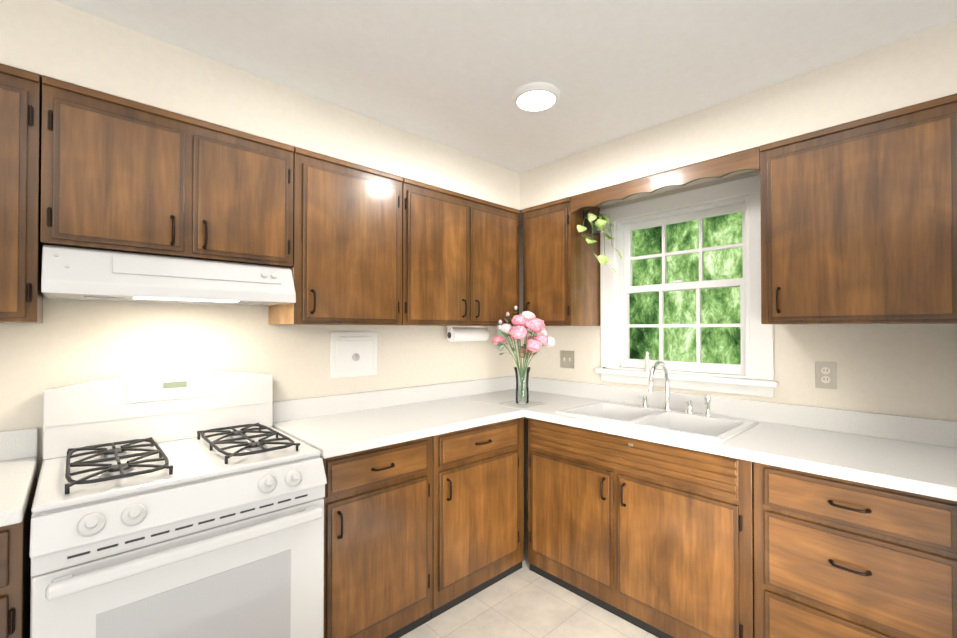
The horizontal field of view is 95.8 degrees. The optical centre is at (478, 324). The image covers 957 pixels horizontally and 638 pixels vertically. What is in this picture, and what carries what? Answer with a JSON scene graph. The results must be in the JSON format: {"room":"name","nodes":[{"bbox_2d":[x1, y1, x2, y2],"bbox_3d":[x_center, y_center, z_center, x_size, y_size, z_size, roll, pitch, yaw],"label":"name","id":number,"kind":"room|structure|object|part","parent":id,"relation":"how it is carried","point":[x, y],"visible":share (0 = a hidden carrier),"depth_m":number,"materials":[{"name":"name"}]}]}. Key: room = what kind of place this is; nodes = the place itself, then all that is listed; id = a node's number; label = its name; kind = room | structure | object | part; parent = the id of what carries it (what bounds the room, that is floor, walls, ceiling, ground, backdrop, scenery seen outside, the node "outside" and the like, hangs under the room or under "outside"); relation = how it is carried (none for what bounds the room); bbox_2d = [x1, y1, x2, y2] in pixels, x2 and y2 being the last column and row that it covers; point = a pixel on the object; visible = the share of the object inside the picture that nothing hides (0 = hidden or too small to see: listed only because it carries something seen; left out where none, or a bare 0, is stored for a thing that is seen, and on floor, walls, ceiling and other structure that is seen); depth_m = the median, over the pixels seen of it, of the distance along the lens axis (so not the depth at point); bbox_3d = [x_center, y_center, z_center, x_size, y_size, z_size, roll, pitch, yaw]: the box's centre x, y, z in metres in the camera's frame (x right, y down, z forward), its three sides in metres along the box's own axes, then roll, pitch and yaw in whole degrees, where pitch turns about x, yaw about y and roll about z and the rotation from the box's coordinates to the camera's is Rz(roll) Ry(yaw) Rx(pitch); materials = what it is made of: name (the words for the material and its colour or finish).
{"room":"kitchen","nodes":[
{"label":"kitchen","id":0,"kind":"room"},
{"bbox_2d":[0,0,522,483],"bbox_3d":[-1.274,0.183,1.751,4.750,2.410,0.480,1,-1,-43],"label":"wall","id":1,"kind":"structure","parent":0,"point":[66,342],"depth_m":1.80,"materials":[{"name":"paint"}]},
{"bbox_2d":[0,64,42,322],"bbox_3d":[-1.762,-0.394,1.163,0.824,0.768,0.376,1,-1,-43],"label":"upper cabinet","id":2,"kind":"object","parent":1,"relation":"attached to","point":[21,293],"visible":1,"depth_m":1.31,"materials":[{"name":"brown wood"}]},
{"bbox_2d":[40,76,293,266],"bbox_3d":[-1.178,-0.513,1.711,0.768,0.518,0.376,1,-1,-43],"label":"upper cabinet","id":3,"kind":"object","parent":1,"relation":"attached to","point":[119,174],"visible":1,"depth_m":1.53,"materials":[{"name":"brown wood"}]},
{"bbox_2d":[41,244,295,305],"bbox_3d":[-1.177,-0.171,1.708,0.760,0.162,0.376,1,-1,-43],"label":"range hood","id":4,"kind":"object","parent":3,"relation":"attached to","point":[73,273],"visible":1,"depth_m":1.53,"materials":[{"name":"white metal"}]},
{"bbox_2d":[268,147,402,324],"bbox_3d":[-0.694,-0.384,2.163,0.553,0.768,0.376,1,-1,-43],"label":"upper cabinet","id":5,"kind":"object","parent":1,"relation":"attached to","point":[347,241],"depth_m":2.01,"materials":[{"name":"brown wood"}]},
{"bbox_3d":[-0.912,-0.125,1.989,0.002,0.245,0.327,1,-1,-43],"label":"wall cabinet side","id":6,"kind":"part","parent":5,"relation":"part of","materials":[{"name":"brown wood"}]},
{"bbox_2d":[330,332,377,378],"bbox_3d":[-0.682,0.165,2.403,0.285,0.250,0.032,1,-1,-43],"label":"wall-mounted dispenser","id":7,"kind":"object","parent":1,"relation":"attached to","point":[353,354],"visible":1,"depth_m":2.39,"materials":[{"name":"white plastic"}]},
{"bbox_2d":[381,178,519,325],"bbox_3d":[-0.156,-0.379,2.666,0.911,0.768,0.376,1,-1,-43],"label":"upper cabinet","id":8,"kind":"object","parent":1,"relation":"attached to","point":[460,259],"visible":0.88,"depth_m":2.48,"materials":[{"name":"brown wood"}]},
{"bbox_2d":[446,326,488,341],"bbox_3d":[-0.067,0.059,2.848,0.325,0.102,0.086,1,-1,-43],"label":"paper towel","id":9,"kind":"object","parent":8,"relation":"attached to","point":[462,334],"visible":1,"depth_m":2.80,"materials":[{"name":"white paper"}]},
{"bbox_2d":[53,0,956,172],"bbox_3d":[0.185,-1.062,0.204,4.750,0.050,4.750,1,-1,-43],"label":"ceiling","id":10,"kind":"structure","parent":0,"point":[455,74],"depth_m":1.61,"materials":[{"name":"paint"}]},
{"bbox_2d":[512,82,559,111],"bbox_3d":[0.256,-1.002,1.921,0.210,0.036,0.210,1,-1,-43],"label":"recessed light","id":11,"kind":"object","parent":10,"relation":"in","point":[536,96],"visible":0.98,"depth_m":1.88,"materials":[{"name":"white paint"}]},
{"bbox_2d":[400,511,657,637],"bbox_3d":[0.185,1.397,0.180,4.750,0.050,4.750,1,-1,-43],"label":"floor","id":12,"kind":"structure","parent":0,"point":[524,601],"depth_m":2.06,"materials":[{"name":"tile"}]},
{"bbox_2d":[0,469,36,637],"bbox_3d":[-1.674,0.944,1.047,0.814,0.875,0.646,1,-1,-43],"label":"base cabinet","id":13,"kind":"object","parent":12,"relation":"on","point":[15,584],"visible":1,"depth_m":1.12,"materials":[{"name":"brown wood"}]},
{"bbox_2d":[0,428,37,526],"bbox_3d":[-1.678,0.436,1.057,0.815,0.140,0.633,1,-1,-43],"label":"countertop","id":14,"kind":"structure","parent":13,"relation":"on","point":[18,457],"depth_m":1.39,"materials":[{"name":"laminate"}]},
{"bbox_2d":[29,370,326,637],"bbox_3d":[-1.047,0.789,1.554,0.758,1.195,0.728,1,-1,-43],"label":"gas range","id":15,"kind":"object","parent":12,"relation":"on","point":[180,504],"visible":0.98,"depth_m":1.40,"materials":[{"name":"white metal"}]},
{"bbox_2d":[321,436,432,637],"bbox_3d":[-0.601,0.954,2.051,0.542,0.875,0.646,1,-1,-43],"label":"base cabinet","id":16,"kind":"object","parent":12,"relation":"on","point":[378,542],"visible":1,"depth_m":1.82,"materials":[{"name":"brown wood"}]},
{"bbox_2d":[272,381,523,458],"bbox_3d":[-0.388,0.448,2.264,1.140,0.139,0.634,1,-1,-43],"label":"countertop","id":17,"kind":"structure","parent":16,"relation":"on","point":[333,425],"depth_m":2.24,"materials":[{"name":"laminate"}]},
{"bbox_2d":[431,417,523,618],"bbox_3d":[-0.164,0.958,2.460,0.646,0.875,0.646,1,-1,-43],"label":"base cabinet","id":18,"kind":"object","parent":12,"relation":"on","point":[478,509],"visible":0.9,"depth_m":2.21,"materials":[{"name":"brown wood"}]},
{"bbox_2d":[528,418,754,637],"bbox_3d":[0.864,0.956,2.240,0.646,0.875,1.114,1,-1,-43],"label":"base cabinet","id":19,"kind":"object","parent":12,"relation":"on","point":[655,539],"visible":0.94,"depth_m":1.94,"materials":[{"name":"brown wood"}]},
{"bbox_2d":[464,376,956,500],"bbox_3d":[0.841,0.448,2.264,0.653,0.139,2.314,1,-1,-43],"label":"countertop","id":20,"kind":"structure","parent":19,"relation":"on","point":[917,455],"depth_m":1.78,"materials":[{"name":"laminate"}]},
{"bbox_2d":[492,306,554,406],"bbox_3d":[0.267,0.180,2.637,0.413,0.604,0.412,1,-1,-43],"label":"flower vase","id":21,"kind":"object","parent":20,"relation":"on","point":[523,321],"visible":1,"depth_m":2.59,"materials":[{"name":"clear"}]},
{"bbox_2d":[554,401,759,442],"bbox_3d":[0.885,0.563,2.213,0.522,0.194,0.832,1,-1,-43],"label":"double sink","id":22,"kind":"object","parent":20,"relation":"in","point":[717,428],"visible":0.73,"depth_m":2.23,"materials":[{"name":"white ceramic"}]},
{"bbox_2d":[639,361,711,415],"bbox_3d":[0.992,0.330,2.281,0.243,0.274,0.379,1,-1,-43],"label":"faucet","id":23,"kind":"object","parent":20,"relation":"on","point":[689,405],"visible":1,"depth_m":2.28,"materials":[{"name":"silver metal"}]},
{"bbox_2d":[753,462,956,637],"bbox_3d":[1.438,0.950,1.626,0.646,0.875,0.558,1,-1,-43],"label":"base cabinet","id":24,"kind":"object","parent":12,"relation":"on","point":[837,558],"visible":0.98,"depth_m":1.43,"materials":[{"name":"brown wood"}]},
{"bbox_2d":[516,20,956,511],"bbox_3d":[1.795,0.182,1.596,0.480,2.410,4.600,1,-1,-43],"label":"wall","id":25,"kind":"structure","parent":0,"point":[909,370],"depth_m":1.89,"materials":[{"name":"paint"}]},
{"bbox_2d":[522,197,599,325],"bbox_3d":[0.525,-0.377,2.813,0.376,0.768,0.374,1,-1,-43],"label":"upper cabinet","id":26,"kind":"object","parent":25,"relation":"attached to","point":[547,263],"depth_m":2.68,"materials":[{"name":"brown wood"}]},
{"bbox_3d":[0.670,-0.378,2.693,0.325,0.764,0.002,1,-1,-43],"label":"wall cabinet side","id":27,"kind":"part","parent":26,"relation":"part of","materials":[{"name":"brown wood"}]},
{"bbox_2d":[577,209,621,273],"bbox_3d":[0.699,-0.498,2.543,0.256,0.432,0.253,1,-1,-43],"label":"hanging planter","id":28,"kind":"object","parent":26,"relation":"hanging from","point":[593,224],"visible":1,"depth_m":2.54,"materials":[{"name":"green"}]},
{"bbox_2d":[560,350,573,368],"bbox_3d":[0.610,0.239,2.982,0.012,0.120,0.116,1,-1,-43],"label":"switch plate","id":29,"kind":"object","parent":25,"relation":"attached to","point":[566,359],"visible":1,"depth_m":2.99,"materials":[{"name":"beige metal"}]},
{"bbox_2d":[571,147,759,212],"bbox_3d":[0.891,-0.719,2.233,0.018,0.095,0.973,1,-1,-43],"label":"scalloped valance","id":30,"kind":"object","parent":25,"relation":"attached to","point":[720,167],"visible":1,"depth_m":2.14,"materials":[{"name":"brown wood"}]},
{"bbox_2d":[595,174,778,397],"bbox_3d":[1.147,-0.192,2.479,0.185,1.100,0.980,1,-1,-43],"label":"double-hung window","id":31,"kind":"structure","parent":25,"relation":"in","point":[752,374],"depth_m":2.42,"materials":[{"name":"white paint"}]},
{"bbox_2d":[644,351,649,371],"bbox_3d":[0.995,0.215,2.541,0.032,0.121,0.038,1,-1,-43],"label":"figurine","id":32,"kind":"object","parent":31,"relation":"on","point":[647,361],"visible":1,"depth_m":2.53,"materials":[{"name":"white ceramic"}]},
{"bbox_2d":[815,362,836,388],"bbox_3d":[1.573,0.228,1.958,0.005,0.120,0.076,1,-1,-43],"label":"electrical outlet plate","id":33,"kind":"object","parent":25,"relation":"attached to","point":[826,375],"visible":1,"depth_m":1.96,"materials":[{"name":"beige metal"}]},
{"bbox_2d":[760,94,956,324],"bbox_3d":[1.526,-0.388,1.744,0.376,0.768,0.599,1,-1,-43],"label":"upper cabinet","id":34,"kind":"object","parent":25,"relation":"attached to","point":[858,221],"visible":1,"depth_m":1.61,"materials":[{"name":"brown wood"}]},
{"label":"outside","id":35,"kind":"structure","parent":0,"visible":0},
{"bbox_2d":[629,212,742,363],"bbox_3d":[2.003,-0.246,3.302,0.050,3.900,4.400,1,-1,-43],"label":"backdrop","id":36,"kind":"structure","parent":35,"point":[722,345],"depth_m":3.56,"materials":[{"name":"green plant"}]}
]}

